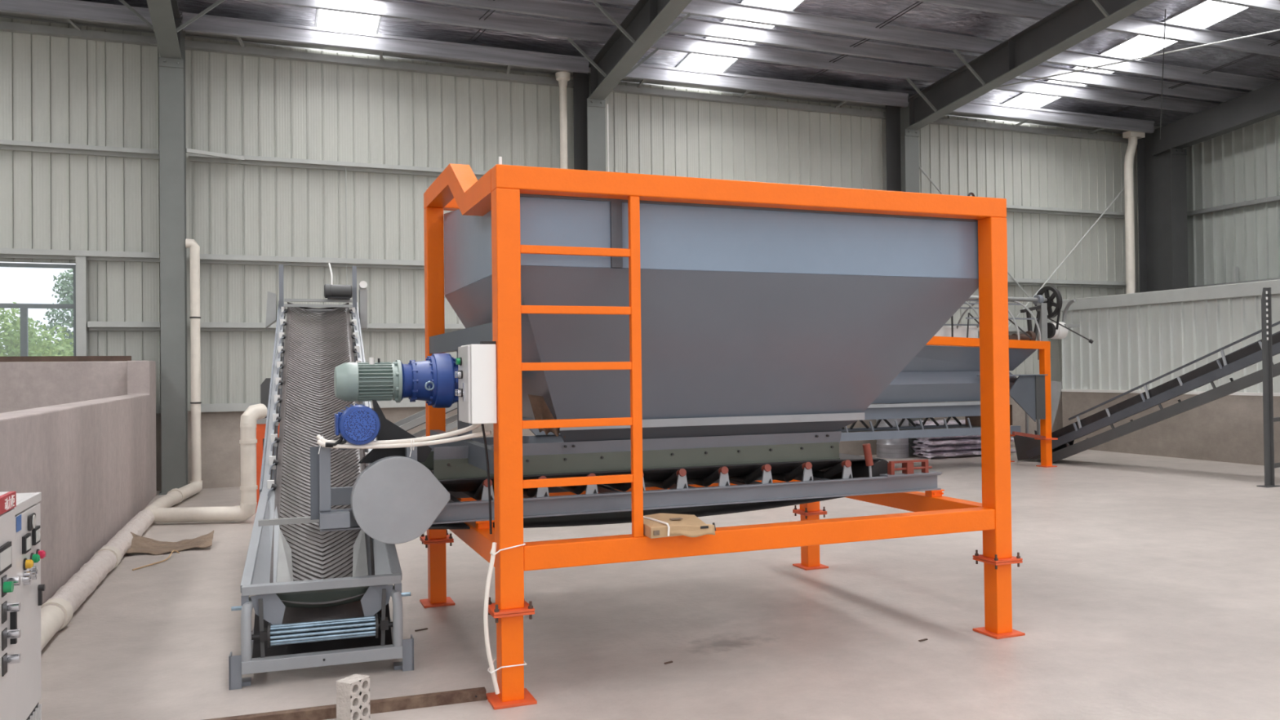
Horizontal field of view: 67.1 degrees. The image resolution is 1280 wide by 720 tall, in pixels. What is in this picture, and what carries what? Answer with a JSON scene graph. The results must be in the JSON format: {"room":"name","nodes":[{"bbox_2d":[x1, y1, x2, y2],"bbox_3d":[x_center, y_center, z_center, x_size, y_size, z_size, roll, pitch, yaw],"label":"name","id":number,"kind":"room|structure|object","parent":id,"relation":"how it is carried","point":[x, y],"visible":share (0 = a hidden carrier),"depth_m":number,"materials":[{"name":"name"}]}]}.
{"room":"factory floor","nodes":[
{"label":"factory floor","id":0,"kind":"room"},
{"bbox_2d":[0,360,127,413],"bbox_3d":[-9.680,0.938,11.607,6.370,1.800,0.280,0,-1,-21],"label":"wall","id":1,"kind":"structure","parent":0,"point":[24,385],"depth_m":12.34,"materials":[{"name":"grey concrete"}]},
{"bbox_2d":[0,355,131,361],"bbox_3d":[-9.429,0.000,11.633,5.870,0.068,0.080,0,-1,-21],"label":"channel","id":2,"kind":"object","parent":1,"relation":"on","point":[20,358],"visible":0.87,"depth_m":12.39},
{"bbox_2d":[0,360,156,604],"bbox_3d":[-3.644,0.799,5.266,0.260,1.800,16.480,0,-1,-21],"label":"wall","id":3,"kind":"structure","parent":0,"point":[92,463],"depth_m":7.76,"materials":[{"name":"beige concrete"}]},
{"bbox_2d":[0,15,1159,490],"bbox_3d":[-0.745,-1.721,15.741,26.400,7.000,0.674,0,-1,-21],"label":"wall","id":4,"kind":"structure","parent":0,"point":[304,160],"depth_m":14.43,"materials":[{"name":"white metal"}]},
{"bbox_2d":[0,262,75,355],"bbox_3d":[-8.565,-0.587,12.808,1.940,1.410,0.075,0,-1,-21],"label":"window","id":5,"kind":"structure","parent":4,"relation":"in","point":[24,308],"depth_m":12.94,"materials":[{"name":"grey metal"}]},
{"bbox_2d":[1122,131,1145,293],"bbox_3d":[10.046,-1.495,19.584,0.485,6.280,0.235,0,-1,-21],"label":"downpipe","id":6,"kind":"object","parent":4,"relation":"attached to","point":[1132,136],"visible":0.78,"depth_m":19.45,"materials":[{"name":"white plastic"}]},
{"bbox_2d":[0,0,1279,133],"bbox_3d":[2.462,-5.879,7.622,26.200,2.455,18.250,0,-1,-21],"label":"ceiling","id":7,"kind":"structure","parent":0,"point":[855,52],"depth_m":15.13,"materials":[{"name":"grey metal"}]},
{"bbox_2d":[555,71,570,168],"bbox_3d":[-1.184,-1.401,15.251,0.240,6.260,0.240,0,-1,-21],"label":"downpipe","id":8,"kind":"object","parent":7,"relation":"attached to","point":[562,77],"visible":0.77,"depth_m":15.22,"materials":[{"name":"white plastic"}]},
{"bbox_2d":[1160,8,1166,139],"bbox_3d":[7.955,-4.229,14.699,0.014,0.904,4.076,-1,-1,27],"label":"hanging wire","id":9,"kind":"object","parent":7,"relation":"hanging from","point":[1165,9],"visible":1,"depth_m":14.33,"materials":[{"name":"grey metal"}]},
{"bbox_2d":[38,447,1279,719],"bbox_3d":[2.424,1.774,4.833,32.000,0.300,23.300,0,-1,-21],"label":"floor","id":10,"kind":"structure","parent":0,"point":[1144,587],"depth_m":6.03,"materials":[{"name":"concrete"}]},
{"bbox_2d":[0,491,21,719],"bbox_3d":[-2.376,1.022,3.333,0.316,1.043,0.725,0,-1,-21],"label":"control panel","id":11,"kind":"object","parent":10,"relation":"on","point":[9,632],"visible":1,"depth_m":3.57,"materials":[{"name":"paint"}]},
{"bbox_2d":[13,492,45,719],"bbox_3d":[-2.603,1.120,3.895,0.300,1.105,0.480,0,-1,-21],"label":"control panel","id":12,"kind":"object","parent":10,"relation":"on","point":[28,553],"visible":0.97,"depth_m":3.93,"materials":[{"name":"paint"}]},
{"bbox_2d":[22,576,29,582],"bbox_3d":[-2.443,0.873,3.841,0.022,0.021,0.021,0,-1,-21],"label":"switch","id":13,"kind":"object","parent":12,"relation":"attached to","point":[24,579],"depth_m":3.84,"materials":[{"name":"silver metal"}]},
{"bbox_2d":[23,579,31,585],"bbox_3d":[-2.451,0.889,3.862,0.022,0.021,0.021,0,-1,-21],"label":"switch","id":14,"kind":"object","parent":12,"relation":"attached to","point":[25,583],"depth_m":3.85,"materials":[{"name":"silver metal"}]},
{"bbox_2d":[23,571,31,577],"bbox_3d":[-2.451,0.858,3.862,0.022,0.021,0.021,0,-1,-21],"label":"switch","id":15,"kind":"object","parent":12,"relation":"attached to","point":[26,574],"depth_m":3.85,"materials":[{"name":"silver metal"}]},
{"bbox_2d":[22,558,33,570],"bbox_3d":[-2.452,0.819,3.873,0.030,0.048,0.048,0,-1,-21],"label":"lamp","id":16,"kind":"object","parent":12,"relation":"attached to","point":[28,563],"depth_m":3.86,"materials":[{"name":"yellow plastic"}]},
{"bbox_2d":[29,566,36,571],"bbox_3d":[-2.491,0.859,3.964,0.022,0.021,0.021,0,-1,-21],"label":"switch","id":17,"kind":"object","parent":12,"relation":"attached to","point":[34,568],"depth_m":3.96,"materials":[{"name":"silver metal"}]},
{"bbox_2d":[31,571,35,577],"bbox_3d":[-2.483,0.875,3.944,0.022,0.021,0.021,0,-1,-21],"label":"switch","id":18,"kind":"object","parent":12,"relation":"attached to","point":[33,573],"depth_m":3.94,"materials":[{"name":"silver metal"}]},
{"bbox_2d":[26,702,41,719],"bbox_3d":[-2.607,1.565,3.887,0.260,0.215,0.460,0,-1,-21],"label":"vent","id":19,"kind":"object","parent":12,"relation":"attached to","point":[35,713],"depth_m":4.05,"materials":[{"name":"metal"}]},
{"bbox_2d":[30,552,39,563],"bbox_3d":[-2.496,0.819,3.987,0.030,0.048,0.048,0,-1,-21],"label":"lamp","id":20,"kind":"object","parent":12,"relation":"attached to","point":[35,557],"depth_m":3.97,"materials":[{"name":"green plastic"}]},
{"bbox_2d":[35,549,45,559],"bbox_3d":[-2.536,0.824,4.089,0.030,0.048,0.048,0,-1,-21],"label":"lamp","id":21,"kind":"object","parent":12,"relation":"attached to","point":[42,553],"depth_m":4.08,"materials":[{"name":"red plastic"}]},
{"bbox_2d":[40,239,202,651],"bbox_3d":[-4.278,0.006,7.741,0.387,3.468,11.534,0,-1,-19],"label":"downpipe","id":22,"kind":"object","parent":10,"relation":"on","point":[58,611],"visible":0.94,"depth_m":9.38,"materials":[{"name":"white plastic"}]},
{"bbox_2d":[132,550,179,570],"bbox_3d":[-4.130,1.710,8.287,0.062,0.056,0.675,-1,-1,4],"label":"scrap","id":23,"kind":"object","parent":10,"relation":"on","point":[173,550],"visible":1,"depth_m":8.22,"materials":[{"name":"cardboard"}]},
{"bbox_2d":[125,530,213,555],"bbox_3d":[-4.325,1.665,8.905,0.703,0.163,0.541,0,-1,-21],"label":"scrap","id":24,"kind":"object","parent":10,"relation":"on","point":[142,544],"visible":1,"depth_m":8.88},
{"bbox_2d":[159,29,187,494],"bbox_3d":[-6.408,-1.402,13.260,0.360,6.440,0.420,0,-1,-21],"label":"steel column","id":25,"kind":"structure","parent":10,"relation":"on","point":[172,137],"depth_m":13.11,"materials":[{"name":"grey metal"}]},
{"bbox_2d":[119,0,225,59],"bbox_3d":[-3.302,-5.346,5.209,1.463,2.250,17.150,0,-1,-21],"label":"roof beam","id":26,"kind":"structure","parent":25,"relation":"on","point":[164,14],"depth_m":12.41,"materials":[{"name":"metal"}]},
{"bbox_2d":[151,403,267,522],"bbox_3d":[-4.670,1.119,10.507,1.165,1.269,0.308,-1,-1,-2],"label":"pipe","id":27,"kind":"object","parent":10,"relation":"on","point":[246,508],"visible":0.98,"depth_m":10.39,"materials":[{"name":"white plastic"}]},
{"bbox_2d":[255,377,279,513],"bbox_3d":[-4.216,0.995,11.619,0.840,1.560,0.660,0,-1,-21],"label":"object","id":28,"kind":"object","parent":10,"relation":"on","point":[264,386],"visible":0.22,"depth_m":11.21,"materials":[{"name":"metal"}]},
{"bbox_2d":[228,262,413,689],"bbox_3d":[-2.373,0.372,7.125,0.946,2.666,4.402,0,-1,-19],"label":"conveyor","id":29,"kind":"object","parent":10,"relation":"on","point":[322,598],"visible":0.77,"depth_m":5.57,"materials":[{"name":"grey metal"}]},
{"bbox_2d":[257,516,319,526],"bbox_3d":[-1.897,0.883,5.301,0.370,0.030,0.040,0,-1,-21],"label":"bar","id":30,"kind":"object","parent":29,"relation":"attached to","point":[261,522],"visible":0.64,"depth_m":5.27,"materials":[{"name":"grey metal"}]},
{"bbox_2d":[260,586,369,608],"bbox_3d":[-1.698,1.273,5.179,0.660,0.118,0.065,0,-1,-19],"label":"conveyor belt","id":31,"kind":"object","parent":29,"relation":"hanging from","point":[334,597],"depth_m":5.17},
{"bbox_2d":[204,686,486,719],"bbox_3d":[-1.587,1.642,4.452,1.753,0.050,0.053,0,-1,-19],"label":"bar","id":32,"kind":"object","parent":10,"relation":"on","point":[464,695],"visible":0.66,"depth_m":4.57,"materials":[{"name":"black wood"}]},
{"bbox_2d":[336,673,370,719],"bbox_3d":[-1.280,1.542,4.308,0.088,0.240,0.118,-1,-1,29],"label":"brick","id":33,"kind":"object","parent":10,"relation":"on","point":[353,691],"visible":1,"depth_m":4.28,"materials":[{"name":"white brick"}]},
{"bbox_2d":[375,402,457,440],"bbox_3d":[-1.974,0.762,11.079,2.877,1.962,0.660,0,-1,-21],"label":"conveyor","id":34,"kind":"object","parent":10,"relation":"on","point":[411,422],"visible":0.02,"depth_m":10.72,"materials":[{"name":"metal"}]},
{"bbox_2d":[573,71,605,171],"bbox_3d":[-0.766,-1.444,15.457,0.450,6.440,0.420,0,-1,-21],"label":"steel column","id":35,"kind":"structure","parent":10,"relation":"on","point":[589,122],"depth_m":15.56,"materials":[{"name":"grey metal"}]},
{"bbox_2d":[606,103,608,171],"bbox_3d":[-0.485,-1.253,15.360,0.024,5.650,0.024,0,-1,-21],"label":"strip","id":36,"kind":"object","parent":35,"relation":"attached to","point":[607,104],"visible":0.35,"depth_m":15.37,"materials":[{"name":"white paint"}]},
{"bbox_2d":[567,0,692,99],"bbox_3d":[2.382,-5.388,7.423,1.463,2.250,17.150,0,-1,-21],"label":"roof beam","id":37,"kind":"structure","parent":35,"relation":"on","point":[644,25],"depth_m":13.79,"materials":[{"name":"metal"}]},
{"bbox_2d":[419,156,1025,709],"bbox_3d":[0.293,0.219,6.239,3.330,2.890,2.350,0,-1,-21],"label":"hopper","id":38,"kind":"object","parent":10,"relation":"on","point":[659,322],"visible":0.93,"depth_m":5.48,"materials":[{"name":"orange paint"}]},
{"bbox_2d":[333,350,522,439],"bbox_3d":[-1.198,0.194,5.540,1.055,0.520,0.360,0,-1,-21],"label":"motor","id":39,"kind":"object","parent":38,"relation":"on","point":[433,380],"visible":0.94,"depth_m":5.40,"materials":[{"name":"blue paint"}]},
{"bbox_2d":[454,341,497,424],"bbox_3d":[-0.816,0.110,4.762,0.164,0.398,0.260,0,-1,-21],"label":"control box","id":40,"kind":"object","parent":38,"relation":"attached to","point":[476,374],"visible":1,"depth_m":4.65,"materials":[{"name":"white paint"}]},
{"bbox_2d":[481,423,492,533],"bbox_3d":[-0.756,0.584,4.766,0.053,0.553,0.017,0,-1,-37],"label":"cable","id":41,"kind":"object","parent":40,"relation":"hanging from","point":[482,424],"visible":0.99,"depth_m":4.77,"materials":[{"name":"black plastic"}]},
{"bbox_2d":[483,542,526,694],"bbox_3d":[-0.670,1.243,4.699,0.211,0.726,0.143,0,-1,-21],"label":"cable conduit","id":42,"kind":"object","parent":38,"relation":"attached to","point":[493,550],"visible":0.95,"depth_m":4.62,"materials":[{"name":"white plastic"}]},
{"bbox_2d":[528,394,565,437],"bbox_3d":[-0.535,0.322,5.560,0.211,0.252,0.056,-1,-1,4],"label":"hanging cloth","id":43,"kind":"object","parent":38,"relation":"hanging from","point":[540,410],"visible":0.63,"depth_m":5.54,"materials":[{"name":"brown fabric"}]},
{"bbox_2d":[310,400,944,543],"bbox_3d":[-0.013,0.584,6.047,3.927,0.756,1.155,0,-1,-21],"label":"conveyor","id":44,"kind":"object","parent":38,"relation":"attached to","point":[396,499],"visible":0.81,"depth_m":5.54,"materials":[{"name":"grey metal"}]},
{"bbox_2d":[324,404,380,448],"bbox_3d":[-1.491,0.342,4.987,0.270,0.222,0.275,0,-1,-21],"label":"motor","id":45,"kind":"object","parent":44,"relation":"on","point":[358,424],"visible":1,"depth_m":4.87,"materials":[{"name":"blue paint"}]},
{"bbox_2d":[343,409,376,441],"bbox_3d":[-1.412,0.331,4.873,0.162,0.162,0.006,0,-1,-21],"label":"grille","id":46,"kind":"object","parent":45,"relation":"attached to","point":[359,425],"depth_m":4.87,"materials":[{"name":"blue metal"}]},
{"bbox_2d":[315,423,491,457],"bbox_3d":[-1.185,0.401,4.903,0.906,0.189,0.170,-1,-1,5],"label":"cable conduit","id":47,"kind":"object","parent":44,"relation":"attached to","point":[416,442],"visible":0.91,"depth_m":4.91,"materials":[{"name":"white plastic"}]},
{"bbox_2d":[643,513,715,538],"bbox_3d":[0.173,0.864,5.042,0.370,0.094,0.315,0,-1,-21],"label":"carton","id":48,"kind":"object","parent":38,"relation":"on","point":[656,525],"visible":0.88,"depth_m":4.95,"materials":[{"name":"cardboard"}]},
{"bbox_2d":[522,412,864,442],"bbox_3d":[0.342,0.414,6.241,2.040,0.125,0.855,0,-1,-21],"label":"outlet","id":49,"kind":"object","parent":38,"relation":"attached to","point":[723,426],"depth_m":5.91,"materials":[{"name":"grey paint"}]},
{"bbox_2d":[875,418,909,458],"bbox_3d":[4.510,1.335,17.243,0.576,0.800,0.576,0,-1,-21],"label":"drum","id":50,"kind":"object","parent":10,"relation":"on","point":[898,448],"visible":0.52,"depth_m":17.00,"materials":[{"name":"silver metal"}]},
{"bbox_2d":[885,104,923,456],"bbox_3d":[4.853,-1.486,17.645,0.490,6.440,0.420,0,-1,-21],"label":"steel column","id":51,"kind":"structure","parent":10,"relation":"on","point":[902,144],"depth_m":17.75,"materials":[{"name":"grey metal"}]},
{"bbox_2d":[919,165,1050,322],"bbox_3d":[7.533,-1.308,18.868,5.473,5.174,0.034,0,-1,-21],"label":"rod","id":52,"kind":"object","parent":51,"relation":"attached to","point":[920,168],"visible":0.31,"depth_m":18.71,"materials":[{"name":"grey metal"}]},
{"bbox_2d":[928,187,1124,421],"bbox_3d":[7.607,-1.145,18.820,5.473,5.144,0.034,0,-1,-21],"label":"rod","id":53,"kind":"object","parent":51,"relation":"attached to","point":[1122,191],"visible":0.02,"depth_m":19.20,"materials":[{"name":"grey metal"}]},
{"bbox_2d":[905,0,1157,129],"bbox_3d":[8.020,-5.430,9.618,1.463,2.250,17.150,0,-1,-21],"label":"roof beam","id":54,"kind":"structure","parent":51,"relation":"on","point":[1075,22],"depth_m":15.05,"materials":[{"name":"metal"}]},
{"bbox_2d":[834,336,1062,467],"bbox_3d":[4.546,0.638,15.111,5.450,2.145,1.200,0,-1,-21],"label":"hopper","id":55,"kind":"object","parent":10,"relation":"on","point":[946,369],"visible":0.41,"depth_m":15.00,"materials":[{"name":"orange paint"}]},
{"bbox_2d":[933,286,1093,359],"bbox_3d":[6.027,-0.610,16.093,2.720,1.229,1.552,0,-1,-21],"label":"machine","id":56,"kind":"object","parent":55,"relation":"on","point":[1045,330],"visible":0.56,"depth_m":16.02,"materials":[{"name":"grey paint"}]},
{"bbox_2d":[910,419,1016,457],"bbox_3d":[5.810,1.397,17.344,1.949,0.656,0.748,0,-1,-21],"label":"bundle","id":57,"kind":"object","parent":10,"relation":"on","point":[954,446],"visible":0.41,"depth_m":17.00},
{"bbox_2d":[1013,320,1279,462],"bbox_3d":[8.745,-0.222,13.482,0.696,3.823,7.669,0,-1,-34],"label":"conveyor","id":58,"kind":"object","parent":10,"relation":"on","point":[1026,447],"visible":0.82,"depth_m":14.42,"materials":[{"name":"metal"}]},
{"bbox_2d":[1137,130,1188,292],"bbox_3d":[10.679,-1.531,19.673,0.480,6.440,0.870,0,-1,-21],"label":"steel column","id":59,"kind":"structure","parent":10,"relation":"on","point":[1162,226],"depth_m":19.70,"materials":[{"name":"grey metal"}]},
{"bbox_2d":[1151,80,1279,155],"bbox_3d":[13.695,-5.422,11.827,0.260,2.220,17.150,0,-1,-21],"label":"roof beam","id":60,"kind":"structure","parent":59,"relation":"on","point":[1262,104],"depth_m":18.43,"materials":[{"name":"metal"}]},
{"bbox_2d":[995,29,1279,88],"bbox_3d":[9.330,-4.949,14.735,8.718,0.624,0.024,-1,-1,27],"label":"rod","id":61,"kind":"object","parent":60,"relation":"attached to","point":[1277,29],"visible":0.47,"depth_m":15.40,"materials":[{"name":"silver metal"}]},
{"bbox_2d":[1256,287,1279,487],"bbox_3d":[8.504,0.350,12.782,1.168,2.580,0.195,0,-1,-34],"label":"stand","id":62,"kind":"object","parent":10,"relation":"on","point":[1266,309],"visible":1,"depth_m":12.51,"materials":[{"name":"metal"}]},
{"bbox_2d":[1060,279,1279,465],"bbox_3d":[10.659,0.178,13.087,0.360,2.880,12.660,0,-1,-21],"label":"wall","id":63,"kind":"structure","parent":0,"point":[1140,338],"depth_m":16.60,"materials":[{"name":"white metal"}]},
{"bbox_2d":[1184,90,1279,288],"bbox_3d":[14.493,-2.636,12.256,0.460,8.400,18.250,0,-1,-21],"label":"wall","id":64,"kind":"structure","parent":0,"point":[1233,177],"depth_m":19.07,"materials":[{"name":"white metal"}]},
{"label":"outside","id":65,"kind":"structure","parent":0,"visible":0},
{"bbox_3d":[-3.603,2.198,9.296,120.000,0.290,140.000,0,-1,-21],"label":"ground","id":66,"kind":"structure","parent":65,"visible":0},
{"bbox_2d":[0,302,73,356],"bbox_3d":[-10.495,0.616,16.484,1.844,3.179,2.795,0,-1,-24],"label":"tree","id":67,"kind":"object","parent":66,"relation":"on","point":[11,340],"visible":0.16,"depth_m":15.95,"materials":[{"name":"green plant"}]},
{"bbox_2d":[34,268,73,352],"bbox_3d":[-11.287,0.179,19.656,1.743,4.139,2.600,0,-1,-21],"label":"tree","id":68,"kind":"object","parent":66,"relation":"on","point":[64,284],"visible":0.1,"depth_m":19.14,"materials":[{"name":"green plant"}]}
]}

